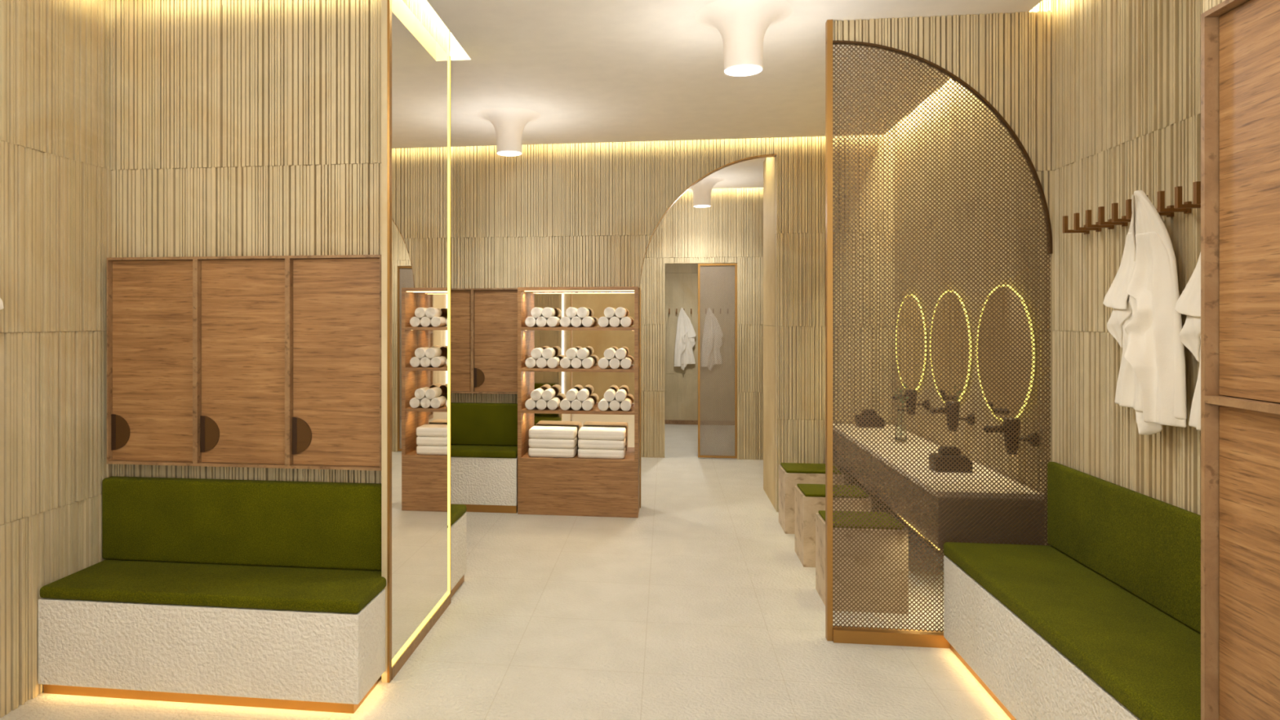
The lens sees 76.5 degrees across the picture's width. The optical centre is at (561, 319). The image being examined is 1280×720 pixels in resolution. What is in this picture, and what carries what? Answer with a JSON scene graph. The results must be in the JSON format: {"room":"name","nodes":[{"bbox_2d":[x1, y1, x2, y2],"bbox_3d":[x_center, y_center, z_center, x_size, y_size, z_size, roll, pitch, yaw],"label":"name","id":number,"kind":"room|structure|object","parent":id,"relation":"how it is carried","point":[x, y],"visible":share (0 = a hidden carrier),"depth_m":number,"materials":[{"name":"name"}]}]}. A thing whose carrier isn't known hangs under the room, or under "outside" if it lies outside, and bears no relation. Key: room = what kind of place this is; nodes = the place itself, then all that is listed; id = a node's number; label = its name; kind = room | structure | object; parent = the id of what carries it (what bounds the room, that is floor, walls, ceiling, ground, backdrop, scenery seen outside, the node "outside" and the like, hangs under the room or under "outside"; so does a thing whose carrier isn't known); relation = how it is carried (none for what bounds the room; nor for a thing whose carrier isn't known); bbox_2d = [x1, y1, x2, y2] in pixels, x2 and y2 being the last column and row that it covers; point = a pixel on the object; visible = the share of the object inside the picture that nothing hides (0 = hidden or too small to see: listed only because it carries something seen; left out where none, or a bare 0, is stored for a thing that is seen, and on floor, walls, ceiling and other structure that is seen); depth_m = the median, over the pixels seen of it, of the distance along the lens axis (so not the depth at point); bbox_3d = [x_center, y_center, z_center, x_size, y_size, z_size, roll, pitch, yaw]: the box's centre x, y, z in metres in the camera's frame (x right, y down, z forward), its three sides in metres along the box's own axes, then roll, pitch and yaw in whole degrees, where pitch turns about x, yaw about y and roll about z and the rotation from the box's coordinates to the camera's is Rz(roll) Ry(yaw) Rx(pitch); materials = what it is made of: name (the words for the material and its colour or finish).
{"room":"changing room","nodes":[
{"label":"changing room","id":0,"kind":"room"},
{"bbox_2d":[0,0,112,717],"bbox_3d":[-1.917,-0.060,5.553,0.092,3.220,13.720,0,0,7],"label":"wall","id":1,"kind":"structure","parent":0,"point":[55,171],"depth_m":3.39,"materials":[{"name":"wood"}]},
{"bbox_2d":[111,0,381,483],"bbox_3d":[-1.378,-0.060,4.026,1.370,3.220,0.710,0,0,7],"label":"wall partition","id":2,"kind":"structure","parent":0,"point":[239,127],"depth_m":3.68,"materials":[{"name":"wood"}]},
{"bbox_2d":[106,254,381,471],"bbox_3d":[-1.423,0.186,3.635,1.313,0.942,0.075,0,0,7],"label":"upper cabinet","id":3,"kind":"object","parent":2,"relation":"attached to","point":[260,361],"visible":0.91,"depth_m":3.62,"materials":[{"name":"brown wood"}]},
{"bbox_2d":[381,0,449,682],"bbox_3d":[-0.694,-0.060,3.937,0.030,3.220,0.985,0,0,7],"label":"wall","id":4,"kind":"structure","parent":0,"point":[422,10],"depth_m":3.45,"materials":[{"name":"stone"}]},
{"bbox_2d":[386,0,450,683],"bbox_3d":[-0.677,0.052,3.935,0.012,2.995,0.987,0,0,7],"label":"wall mirror","id":5,"kind":"object","parent":4,"relation":"attached to","point":[419,68],"visible":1,"depth_m":3.84,"materials":[{"name":"clear glass"}]},
{"bbox_2d":[0,424,1011,719],"bbox_3d":[0.290,1.600,5.266,4.960,0.100,14.320,0,0,7],"label":"floor","id":6,"kind":"structure","parent":0,"point":[700,605],"depth_m":3.95,"materials":[{"name":"tile"}]},
{"bbox_2d":[38,475,386,713],"bbox_3d":[-1.446,1.137,3.449,1.380,0.825,0.448,0,0,7],"label":"bench","id":7,"kind":"object","parent":6,"relation":"on","point":[260,593],"visible":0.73,"depth_m":3.30,"materials":[{"name":"paint"}]},
{"bbox_2d":[40,559,386,613],"bbox_3d":[-1.445,1.123,3.442,1.376,0.050,0.435,0,0,7],"label":"seat cushion","id":8,"kind":"object","parent":7,"relation":"on","point":[234,587],"depth_m":3.32,"materials":[{"name":"fabric"}]},
{"bbox_2d":[102,475,381,570],"bbox_3d":[-1.440,0.911,3.637,1.341,0.373,0.073,0,0,7],"label":"cushion","id":9,"kind":"object","parent":7,"relation":"on","point":[286,525],"depth_m":3.60,"materials":[{"name":"fabric"}]},
{"bbox_2d":[447,504,466,598],"bbox_3d":[-1.288,1.137,4.640,1.388,0.825,0.528,0,0,7],"label":"bench","id":10,"kind":"object","parent":6,"relation":"on","point":[458,515],"visible":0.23,"depth_m":4.62,"materials":[{"name":"paint"}]},
{"bbox_2d":[447,504,466,528],"bbox_3d":[-1.281,1.123,4.674,1.384,0.050,0.460,0,0,7],"label":"seat cushion","id":11,"kind":"object","parent":10,"relation":"on","point":[458,514],"depth_m":4.65,"materials":[{"name":"fabric"}]},
{"bbox_2d":[450,402,517,513],"bbox_3d":[-1.026,1.125,6.702,1.376,0.850,0.329,0,0,7],"label":"bench","id":12,"kind":"object","parent":6,"relation":"on","point":[484,477],"visible":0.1,"depth_m":6.52,"materials":[{"name":"paint"}]},
{"bbox_2d":[450,444,517,457],"bbox_3d":[-1.028,1.079,6.673,1.372,0.058,0.270,0,0,7],"label":"seat cushion","id":13,"kind":"object","parent":12,"relation":"on","point":[456,451],"depth_m":6.51,"materials":[{"name":"fabric"}]},
{"bbox_2d":[450,402,517,445],"bbox_3d":[-1.009,0.875,6.826,1.374,0.350,0.079,0,0,7],"label":"cushion","id":14,"kind":"object","parent":12,"relation":"on","point":[471,423],"depth_m":6.74,"materials":[{"name":"fabric"}]},
{"bbox_2d":[517,286,639,517],"bbox_3d":[0.142,0.644,6.545,0.958,1.812,0.339,0,0,7],"label":"towel shelf","id":15,"kind":"object","parent":6,"relation":"on","point":[575,486],"visible":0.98,"depth_m":6.44,"materials":[{"name":"brown wood"}]},
{"bbox_2d":[524,316,537,327],"bbox_3d":[-0.242,0.015,6.549,0.086,0.086,0.204,0,0,7],"label":"rolled towel","id":16,"kind":"object","parent":15,"relation":"on","point":[531,322],"visible":0.97,"depth_m":6.45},
{"bbox_2d":[536,316,547,327],"bbox_3d":[-0.154,0.015,6.541,0.087,0.086,0.204,0,0,7],"label":"rolled towel","id":17,"kind":"object","parent":15,"relation":"on","point":[541,322],"visible":0.98,"depth_m":6.45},
{"bbox_2d":[530,306,543,317],"bbox_3d":[-0.195,-0.059,6.554,0.087,0.086,0.204,0,0,7],"label":"rolled towel","id":18,"kind":"object","parent":17,"relation":"on","point":[535,312],"visible":0.94,"depth_m":6.46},
{"bbox_2d":[536,397,549,409],"bbox_3d":[-0.154,0.677,6.539,0.086,0.086,0.204,0,0,7],"label":"rolled towel","id":19,"kind":"object","parent":15,"relation":"on","point":[541,404],"visible":0.92,"depth_m":6.45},
{"bbox_2d":[530,387,543,400],"bbox_3d":[-0.197,0.603,6.541,0.086,0.087,0.204,0,0,7],"label":"rolled towel","id":20,"kind":"object","parent":19,"relation":"on","point":[536,394],"visible":0.96,"depth_m":6.45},
{"bbox_2d":[536,357,549,368],"bbox_3d":[-0.153,0.344,6.549,0.086,0.087,0.204,0,0,7],"label":"rolled towel","id":21,"kind":"object","parent":15,"relation":"on","point":[541,362],"visible":0.96,"depth_m":6.45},
{"bbox_2d":[530,347,543,359],"bbox_3d":[-0.195,0.270,6.554,0.087,0.086,0.204,0,0,7],"label":"rolled towel","id":22,"kind":"object","parent":21,"relation":"on","point":[535,353],"visible":0.94,"depth_m":6.46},
{"bbox_2d":[528,445,577,457],"bbox_3d":[-0.073,1.062,6.559,0.374,0.075,0.250,0,0,7],"label":"folded towel","id":23,"kind":"object","parent":15,"relation":"on","point":[532,452],"visible":0.7,"depth_m":6.44,"materials":[{"name":"fabric"}]},
{"bbox_2d":[528,436,577,448],"bbox_3d":[-0.072,0.987,6.559,0.374,0.075,0.250,0,0,7],"label":"folded towel","id":24,"kind":"object","parent":23,"relation":"on","point":[532,442],"visible":0.78,"depth_m":6.44,"materials":[{"name":"fabric"}]},
{"bbox_2d":[528,425,577,439],"bbox_3d":[-0.071,0.913,6.559,0.374,0.075,0.250,0,0,7],"label":"folded towel","id":25,"kind":"object","parent":24,"relation":"on","point":[537,431],"visible":1,"depth_m":6.45,"materials":[{"name":"fabric"}]},
{"bbox_2d":[546,316,559,327],"bbox_3d":[-0.067,0.015,6.524,0.086,0.086,0.204,0,0,7],"label":"rolled towel","id":26,"kind":"object","parent":15,"relation":"on","point":[552,322],"visible":1,"depth_m":6.43,"materials":[{"name":"fabric"}]},
{"bbox_2d":[542,306,555,318],"bbox_3d":[-0.108,-0.059,6.540,0.086,0.086,0.204,0,0,7],"label":"rolled towel","id":27,"kind":"object","parent":26,"relation":"on","point":[547,312],"visible":0.96,"depth_m":6.45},
{"bbox_2d":[546,356,559,368],"bbox_3d":[-0.066,0.344,6.532,0.087,0.086,0.204,0,0,7],"label":"rolled towel","id":28,"kind":"object","parent":15,"relation":"on","point":[553,362],"visible":1,"depth_m":6.44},
{"bbox_2d":[542,347,555,359],"bbox_3d":[-0.108,0.270,6.542,0.086,0.086,0.204,0,0,7],"label":"rolled towel","id":29,"kind":"object","parent":28,"relation":"on","point":[548,353],"visible":1,"depth_m":6.45,"materials":[{"name":"fabric"}]},
{"bbox_2d":[546,397,560,409],"bbox_3d":[-0.065,0.677,6.537,0.086,0.086,0.204,0,0,7],"label":"rolled towel","id":30,"kind":"object","parent":15,"relation":"on","point":[553,403],"visible":0.98,"depth_m":6.45,"materials":[{"name":"fabric"}]},
{"bbox_2d":[542,387,555,400],"bbox_3d":[-0.108,0.603,6.540,0.087,0.086,0.204,0,0,7],"label":"rolled towel","id":31,"kind":"object","parent":30,"relation":"on","point":[548,394],"visible":1,"depth_m":6.45,"materials":[{"name":"fabric"}]},
{"bbox_2d":[560,316,572,327],"bbox_3d":[0.037,0.015,6.518,0.086,0.087,0.204,0,0,7],"label":"rolled towel","id":32,"kind":"object","parent":15,"relation":"on","point":[565,322],"visible":0.98,"depth_m":6.42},
{"bbox_2d":[560,397,572,410],"bbox_3d":[0.036,0.677,6.513,0.086,0.086,0.204,0,0,7],"label":"rolled towel","id":33,"kind":"object","parent":15,"relation":"on","point":[565,404],"visible":0.94,"depth_m":6.42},
{"bbox_2d":[570,316,582,327],"bbox_3d":[0.124,0.015,6.501,0.086,0.086,0.204,0,0,7],"label":"rolled towel","id":34,"kind":"object","parent":15,"relation":"on","point":[576,322],"visible":0.94,"depth_m":6.41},
{"bbox_2d":[570,398,583,410],"bbox_3d":[0.124,0.677,6.501,0.086,0.087,0.204,0,0,7],"label":"rolled towel","id":35,"kind":"object","parent":15,"relation":"on","point":[576,404],"visible":0.94,"depth_m":6.41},
{"bbox_2d":[565,388,578,400],"bbox_3d":[0.083,0.603,6.518,0.086,0.087,0.204,0,0,7],"label":"rolled towel","id":36,"kind":"object","parent":35,"relation":"on","point":[571,395],"visible":0.98,"depth_m":6.42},
{"bbox_2d":[570,356,583,368],"bbox_3d":[0.125,0.344,6.508,0.087,0.086,0.204,0,0,7],"label":"rolled towel","id":37,"kind":"object","parent":15,"relation":"on","point":[576,362],"visible":0.98,"depth_m":6.41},
{"bbox_2d":[565,347,577,359],"bbox_3d":[0.083,0.270,6.516,0.086,0.087,0.204,0,0,7],"label":"rolled towel","id":38,"kind":"object","parent":37,"relation":"on","point":[571,353],"visible":0.98,"depth_m":6.42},
{"bbox_2d":[582,397,594,410],"bbox_3d":[0.211,0.677,6.487,0.086,0.086,0.204,0,0,7],"label":"rolled towel","id":39,"kind":"object","parent":15,"relation":"on","point":[588,404],"visible":0.98,"depth_m":6.39,"materials":[{"name":"fabric"}]},
{"bbox_2d":[576,388,589,400],"bbox_3d":[0.171,0.603,6.504,0.086,0.087,0.204,0,0,7],"label":"rolled towel","id":40,"kind":"object","parent":39,"relation":"on","point":[582,395],"visible":1,"depth_m":6.41,"materials":[{"name":"fabric"}]},
{"bbox_2d":[582,356,594,368],"bbox_3d":[0.212,0.344,6.489,0.086,0.086,0.204,0,0,7],"label":"rolled towel","id":41,"kind":"object","parent":15,"relation":"on","point":[588,362],"visible":1,"depth_m":6.39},
{"bbox_2d":[576,347,589,359],"bbox_3d":[0.169,0.270,6.493,0.086,0.086,0.204,0,0,7],"label":"rolled towel","id":42,"kind":"object","parent":41,"relation":"on","point":[584,353],"visible":1,"depth_m":6.40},
{"bbox_2d":[582,316,594,327],"bbox_3d":[0.212,0.015,6.490,0.087,0.086,0.204,0,0,7],"label":"rolled towel","id":43,"kind":"object","parent":15,"relation":"on","point":[587,322],"visible":1,"depth_m":6.40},
{"bbox_2d":[576,306,589,318],"bbox_3d":[0.171,-0.059,6.505,0.086,0.086,0.204,0,0,7],"label":"rolled towel","id":44,"kind":"object","parent":43,"relation":"on","point":[582,312],"visible":0.98,"depth_m":6.41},
{"bbox_2d":[577,447,626,458],"bbox_3d":[0.324,1.062,6.507,0.374,0.075,0.250,0,0,7],"label":"folded towel","id":45,"kind":"object","parent":15,"relation":"on","point":[582,453],"visible":0.77,"depth_m":6.39,"materials":[{"name":"fabric"}]},
{"bbox_2d":[577,437,626,449],"bbox_3d":[0.325,0.987,6.507,0.374,0.075,0.250,0,0,7],"label":"folded towel","id":46,"kind":"object","parent":45,"relation":"on","point":[582,443],"visible":0.76,"depth_m":6.38,"materials":[{"name":"fabric"}]},
{"bbox_2d":[577,426,626,439],"bbox_3d":[0.326,0.913,6.507,0.374,0.075,0.250,0,0,7],"label":"folded towel","id":47,"kind":"object","parent":46,"relation":"on","point":[584,433],"visible":1,"depth_m":6.39,"materials":[{"name":"fabric"}]},
{"bbox_2d":[598,398,609,410],"bbox_3d":[0.338,0.677,6.471,0.086,0.086,0.204,0,0,7],"label":"rolled towel","id":48,"kind":"object","parent":15,"relation":"on","point":[603,405],"visible":0.96,"depth_m":6.38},
{"bbox_2d":[608,356,621,368],"bbox_3d":[0.427,0.344,6.466,0.087,0.086,0.204,0,0,7],"label":"rolled towel","id":49,"kind":"object","parent":15,"relation":"on","point":[614,362],"visible":0.98,"depth_m":6.37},
{"bbox_2d":[604,347,615,359],"bbox_3d":[0.385,0.270,6.471,0.087,0.086,0.204,0,0,7],"label":"rolled towel","id":50,"kind":"object","parent":49,"relation":"on","point":[609,353],"visible":0.99,"depth_m":6.38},
{"bbox_2d":[608,398,621,410],"bbox_3d":[0.428,0.677,6.474,0.086,0.087,0.204,0,0,7],"label":"rolled towel","id":51,"kind":"object","parent":15,"relation":"on","point":[614,405],"visible":0.94,"depth_m":6.38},
{"bbox_2d":[604,388,616,401],"bbox_3d":[0.385,0.603,6.474,0.086,0.087,0.204,0,0,7],"label":"rolled towel","id":52,"kind":"object","parent":51,"relation":"on","point":[610,393],"visible":0.99,"depth_m":6.38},
{"bbox_2d":[620,398,631,411],"bbox_3d":[0.515,0.677,6.454,0.086,0.086,0.204,0,0,7],"label":"rolled towel","id":53,"kind":"object","parent":15,"relation":"on","point":[626,404],"visible":0.98,"depth_m":6.36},
{"bbox_2d":[614,388,626,401],"bbox_3d":[0.472,0.603,6.458,0.086,0.086,0.204,0,0,7],"label":"rolled towel","id":54,"kind":"object","parent":53,"relation":"on","point":[620,395],"visible":1,"depth_m":6.36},
{"bbox_2d":[620,356,631,368],"bbox_3d":[0.516,0.344,6.463,0.086,0.086,0.204,0,0,7],"label":"rolled towel","id":55,"kind":"object","parent":15,"relation":"on","point":[626,362],"visible":1,"depth_m":6.37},
{"bbox_2d":[614,347,626,359],"bbox_3d":[0.473,0.270,6.463,0.086,0.087,0.204,0,0,7],"label":"rolled towel","id":56,"kind":"object","parent":55,"relation":"on","point":[620,353],"visible":1,"depth_m":6.37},
{"bbox_2d":[778,462,844,533],"bbox_3d":[1.844,1.321,5.998,0.410,0.457,0.350,0,0,7],"label":"stool","id":57,"kind":"object","parent":6,"relation":"on","point":[790,474],"visible":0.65,"depth_m":5.85,"materials":[{"name":"brown wood"}]},
{"bbox_2d":[795,483,871,567],"bbox_3d":[1.742,1.321,5.209,0.410,0.457,0.350,0,0,7],"label":"stool","id":58,"kind":"object","parent":6,"relation":"on","point":[810,499],"visible":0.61,"depth_m":5.06,"materials":[{"name":"brown wood"}]},
{"bbox_2d":[815,510,908,613],"bbox_3d":[1.643,1.321,4.450,0.410,0.457,0.350,0,0,7],"label":"stool","id":59,"kind":"object","parent":6,"relation":"on","point":[820,516],"visible":0.44,"depth_m":4.29,"materials":[{"name":"brown wood"}]},
{"bbox_2d":[825,19,1052,648],"bbox_3d":[1.789,0.050,3.842,1.021,3.000,0.060,0,0,7],"label":"mesh screen","id":60,"kind":"object","parent":6,"relation":"on","point":[903,637],"visible":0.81,"depth_m":3.86,"materials":[{"name":"metal"}]},
{"bbox_2d":[943,462,1200,719],"bbox_3d":[1.924,1.103,2.864,0.499,0.895,1.835,0,0,7],"label":"bench","id":61,"kind":"object","parent":6,"relation":"on","point":[1102,621],"visible":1,"depth_m":2.95,"materials":[{"name":"fabric"}]},
{"bbox_2d":[943,542,1200,719],"bbox_3d":[1.917,1.075,2.865,0.485,0.065,1.835,0,0,7],"label":"seat cushion","id":62,"kind":"object","parent":61,"relation":"on","point":[1140,656],"depth_m":2.78,"materials":[{"name":"fabric"}]},
{"bbox_2d":[1047,462,1200,633],"bbox_3d":[2.151,0.849,2.834,0.041,0.388,1.835,0,0,7],"label":"cushion","id":63,"kind":"object","parent":61,"relation":"on","point":[1148,548],"depth_m":3.07,"materials":[{"name":"fabric"}]},
{"bbox_2d":[1200,0,1279,719],"bbox_3d":[1.723,0.400,1.347,0.470,2.300,1.215,0,0,7],"label":"tall cabinet","id":64,"kind":"object","parent":6,"relation":"on","point":[1240,39],"visible":1,"depth_m":1.88,"materials":[{"name":"brown wood"}]},
{"bbox_2d":[222,0,1042,189],"bbox_3d":[0.290,-1.475,5.266,4.360,0.050,13.720,0,0,7],"label":"ceiling","id":65,"kind":"structure","parent":0,"point":[593,71],"depth_m":4.67,"materials":[{"name":"paint"}]},
{"bbox_2d":[477,107,541,155],"bbox_3d":[-0.374,-1.315,5.726,0.450,0.269,0.450,0,0,7],"label":"ceiling light","id":66,"kind":"object","parent":65,"relation":"attached to","point":[508,123],"visible":1,"depth_m":5.64,"materials":[{"name":"beige"}]},
{"bbox_2d":[691,176,724,207],"bbox_3d":[1.456,-1.315,8.382,0.450,0.269,0.450,0,0,7],"label":"ceiling light","id":67,"kind":"object","parent":65,"relation":"attached to","point":[702,190],"visible":0.8,"depth_m":8.30,"materials":[{"name":"beige"}]},
{"bbox_2d":[695,0,792,76],"bbox_3d":[0.859,-1.315,3.821,0.450,0.269,0.450,0,0,7],"label":"ceiling light","id":68,"kind":"object","parent":65,"relation":"attached to","point":[742,25],"visible":1,"depth_m":3.74,"materials":[{"name":"beige"}]},
{"bbox_2d":[450,127,894,515],"bbox_3d":[0.479,-0.060,6.720,4.360,3.220,0.092,0,0,7],"label":"wall","id":69,"kind":"structure","parent":0,"point":[580,214],"depth_m":6.66,"materials":[{"name":"wood"}]},
{"bbox_2d":[450,288,517,394],"bbox_3d":[-0.948,0.175,6.816,1.242,0.880,0.075,0,0,7],"label":"upper cabinet","id":70,"kind":"object","parent":69,"relation":"attached to","point":[484,321],"visible":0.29,"depth_m":6.76,"materials":[{"name":"brown wood"}]},
{"bbox_2d":[640,154,776,507],"bbox_3d":[1.192,0.105,6.621,1.100,2.890,0.086,0,0,7],"label":"trim","id":71,"kind":"structure","parent":69,"relation":"attached to","point":[765,155],"depth_m":6.64,"materials":[{"name":"brown metal"}]},
{"bbox_2d":[664,263,734,421],"bbox_3d":[1.179,-0.060,12.115,4.360,3.220,0.092,0,0,7],"label":"wall","id":72,"kind":"structure","parent":0,"point":[681,280],"depth_m":11.99,"materials":[{"name":"stone"}]},
{"bbox_2d":[664,419,734,425],"bbox_3d":[1.172,1.520,12.064,4.360,0.060,0.028,0,0,7],"label":"baseboard","id":73,"kind":"structure","parent":72,"relation":"attached to","point":[666,421],"depth_m":11.96,"materials":[{"name":"brown wood"}]},
{"bbox_2d":[640,187,763,459],"bbox_3d":[0.795,-0.060,9.160,4.360,3.220,0.092,0,0,7],"label":"wall","id":74,"kind":"structure","parent":0,"point":[730,230],"depth_m":8.99,"materials":[{"name":"wood"}]},
{"bbox_2d":[697,263,737,458],"bbox_3d":[1.737,0.455,9.016,0.429,2.170,0.030,0,0,7],"label":"door","id":75,"kind":"structure","parent":74,"relation":"in","point":[700,265],"depth_m":9.02,"materials":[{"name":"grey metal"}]},
{"bbox_2d":[763,156,775,507],"bbox_3d":[1.845,-0.060,6.991,0.100,3.220,0.819,0,0,7],"label":"wall","id":76,"kind":"structure","parent":0,"point":[769,171],"depth_m":7.03,"materials":[{"name":"wood"}]},
{"bbox_2d":[832,10,1052,232],"bbox_3d":[1.804,-0.896,3.860,0.994,1.107,0.040,0,0,7],"label":"wall header","id":77,"kind":"structure","parent":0,"point":[1006,58],"depth_m":3.81,"materials":[{"name":"wood"}]},
{"bbox_2d":[893,0,1202,555],"bbox_3d":[2.498,-0.060,4.980,0.092,3.220,13.720,0,0,7],"label":"wall","id":78,"kind":"structure","parent":0,"point":[1126,73],"depth_m":3.41,"materials":[{"name":"wood"}]},
{"bbox_2d":[449,31,463,51],"bbox_3d":[0.290,-1.625,5.266,4.560,0.250,13.920,0,0,7],"label":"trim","id":79,"kind":"structure","parent":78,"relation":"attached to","point":[455,46],"depth_m":4.50,"materials":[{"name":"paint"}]},
{"bbox_2d":[895,294,927,390],"bbox_3d":[2.560,0.175,5.915,0.023,0.724,0.724,0,0,7],"label":"round mirror","id":80,"kind":"object","parent":78,"relation":"attached to","point":[909,296],"visible":0.31,"depth_m":5.88,"materials":[{"name":"brown mirror"}]},
{"bbox_2d":[893,389,929,414],"bbox_3d":[2.405,0.569,5.577,0.244,0.173,0.076,0,0,7],"label":"faucet","id":81,"kind":"object","parent":78,"relation":"attached to","point":[909,391],"visible":0.36,"depth_m":5.55,"materials":[{"name":"metal"}]},
{"bbox_2d":[832,423,1044,550],"bbox_3d":[2.223,0.974,5.150,0.494,0.292,2.567,0,0,7],"label":"vanity","id":82,"kind":"object","parent":78,"relation":"attached to","point":[833,424],"visible":0.36,"depth_m":4.18,"materials":[{"name":"stone"}]},
{"bbox_2d":[832,423,1044,500],"bbox_3d":[2.223,0.844,5.150,0.494,0.032,2.567,0,0,7],"label":"countertop","id":83,"kind":"structure","parent":82,"relation":"on","point":[833,424],"depth_m":4.44,"materials":[{"name":"stone"}]},
{"bbox_2d":[855,408,884,427],"bbox_3d":[2.391,0.762,6.264,0.192,0.130,0.120,0,0,7],"label":"towel","id":84,"kind":"object","parent":83,"relation":"on","point":[867,410],"visible":0.46,"depth_m":6.21,"materials":[{"name":"fabric"}]},
{"bbox_2d":[893,383,914,442],"bbox_3d":[2.315,0.628,5.459,0.140,0.399,0.126,0,0,7],"label":"glass vase","id":85,"kind":"object","parent":83,"relation":"on","point":[900,391],"visible":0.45,"depth_m":5.45,"materials":[{"name":"white"}]},
{"bbox_2d":[928,445,973,472],"bbox_3d":[2.139,0.762,4.442,0.192,0.130,0.120,0,0,7],"label":"towel","id":86,"kind":"object","parent":83,"relation":"on","point":[941,447],"visible":0.32,"depth_m":4.39,"materials":[{"name":"fabric"}]},
{"bbox_2d":[929,290,972,402],"bbox_3d":[2.454,0.175,5.097,0.023,0.724,0.724,0,0,7],"label":"round mirror","id":87,"kind":"object","parent":78,"relation":"attached to","point":[950,291],"visible":0.34,"depth_m":5.07,"materials":[{"name":"brown mirror"}]},
{"bbox_2d":[929,400,975,431],"bbox_3d":[2.299,0.569,4.764,0.244,0.173,0.076,0,0,7],"label":"faucet","id":88,"kind":"object","parent":78,"relation":"attached to","point":[948,402],"visible":0.42,"depth_m":4.74,"materials":[{"name":"metal"}]},
{"bbox_2d":[976,284,1035,421],"bbox_3d":[2.348,0.175,4.279,0.023,0.724,0.724,0,0,7],"label":"round mirror","id":89,"kind":"object","parent":78,"relation":"attached to","point":[1001,287],"visible":0.34,"depth_m":4.25,"materials":[{"name":"brown mirror"}]},
{"bbox_2d":[983,417,1039,454],"bbox_3d":[2.194,0.569,3.951,0.244,0.173,0.076,0,0,7],"label":"faucet","id":90,"kind":"object","parent":78,"relation":"attached to","point":[1007,420],"visible":0.34,"depth_m":3.93,"materials":[{"name":"metal"}]},
{"bbox_2d":[1062,215,1089,234],"bbox_3d":[2.204,-0.407,3.460,0.098,0.078,0.022,0,0,7],"label":"wall hook","id":91,"kind":"object","parent":78,"relation":"attached to","point":[1065,230],"visible":0.74,"depth_m":3.46,"materials":[{"name":"wood"}]},
{"bbox_2d":[1073,213,1101,231],"bbox_3d":[2.192,-0.407,3.365,0.098,0.078,0.022,0,0,7],"label":"wall hook","id":92,"kind":"object","parent":78,"relation":"attached to","point":[1076,215],"visible":0.74,"depth_m":3.36,"materials":[{"name":"wood"}]},
{"bbox_2d":[1085,209,1114,229],"bbox_3d":[2.179,-0.407,3.269,0.098,0.078,0.022,0,0,7],"label":"wall hook","id":93,"kind":"object","parent":78,"relation":"attached to","point":[1088,212],"visible":0.81,"depth_m":3.27,"materials":[{"name":"wood"}]},
{"bbox_2d":[1097,206,1128,226],"bbox_3d":[2.167,-0.407,3.173,0.098,0.078,0.022,0,0,7],"label":"wall hook","id":94,"kind":"object","parent":78,"relation":"attached to","point":[1100,209],"visible":0.83,"depth_m":3.17,"materials":[{"name":"wood"}]},
{"bbox_2d":[1111,203,1131,222],"bbox_3d":[2.154,-0.407,3.077,0.098,0.078,0.022,0,0,7],"label":"wall hook","id":95,"kind":"object","parent":78,"relation":"attached to","point":[1114,206],"visible":0.55,"depth_m":3.07,"materials":[{"name":"wood"}]},
{"bbox_2d":[1125,199,1156,219],"bbox_3d":[2.142,-0.407,2.982,0.098,0.078,0.022,0,0,7],"label":"wall hook","id":96,"kind":"object","parent":78,"relation":"attached to","point":[1128,202],"visible":0.4,"depth_m":2.98,"materials":[{"name":"wood"}]},
{"bbox_2d":[1102,190,1186,435],"bbox_3d":[2.095,-0.024,2.949,0.096,0.878,0.440,0,0,7],"label":"bathrobe","id":97,"kind":"object","parent":96,"relation":"hanging from","point":[1143,295],"visible":1,"depth_m":2.88,"materials":[{"name":"white fabric"}]},
{"bbox_2d":[1156,191,1191,213],"bbox_3d":[2.117,-0.407,2.790,0.098,0.078,0.022,0,0,7],"label":"wall hook","id":98,"kind":"object","parent":78,"relation":"attached to","point":[1160,194],"visible":0.88,"depth_m":2.79,"materials":[{"name":"wood"}]},
{"bbox_2d":[1174,186,1200,208],"bbox_3d":[2.105,-0.407,2.695,0.098,0.078,0.022,0,0,7],"label":"wall hook","id":99,"kind":"object","parent":78,"relation":"attached to","point":[1178,190],"visible":0.55,"depth_m":2.69,"materials":[{"name":"wood"}]},
{"bbox_2d":[1192,181,1200,204],"bbox_3d":[2.092,-0.407,2.599,0.098,0.078,0.022,0,0,7],"label":"wall hook","id":100,"kind":"object","parent":78,"relation":"attached to","point":[1196,185],"visible":0.4,"depth_m":2.60,"materials":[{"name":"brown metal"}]},
{"bbox_2d":[1174,252,1200,431],"bbox_3d":[2.037,0.006,2.503,0.096,0.878,0.440,0,0,7],"label":"bathrobe","id":101,"kind":"object","parent":100,"relation":"hanging from","point":[1188,304],"visible":0.16,"depth_m":2.64,"materials":[{"name":"white fabric"}]},
{"bbox_2d":[1202,0,1225,13],"bbox_3d":[1.723,-1.100,1.347,0.470,0.700,1.215,0,0,7],"label":"wall","id":102,"kind":"structure","parent":0,"point":[1207,5],"depth_m":1.95,"materials":[{"name":"wood"}]},
{"bbox_3d":[1.807,-0.129,11.957,0.018,0.078,0.059,0,0,7],"label":"wall hook","id":103,"kind":"object","parent":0,"visible":0},
{"bbox_2d":[674,307,695,370],"bbox_3d":[1.816,0.282,11.916,0.317,0.921,0.067,0,0,7],"label":"bathrobe","id":104,"kind":"object","parent":103,"relation":"hanging from","point":[685,334],"visible":1,"depth_m":11.92,"materials":[{"name":"white fabric"}]},
{"bbox_3d":[2.229,-0.129,11.902,0.018,0.078,0.059,0,0,7],"label":"wall hook","id":105,"kind":"object","parent":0,"visible":0},
{"bbox_2d":[701,308,723,370],"bbox_3d":[2.208,0.282,11.865,0.317,0.921,0.067,0,0,7],"label":"bathrobe","id":106,"kind":"object","parent":105,"relation":"hanging from","point":[708,308],"visible":0.28,"depth_m":11.87,"materials":[{"name":"white fabric"}]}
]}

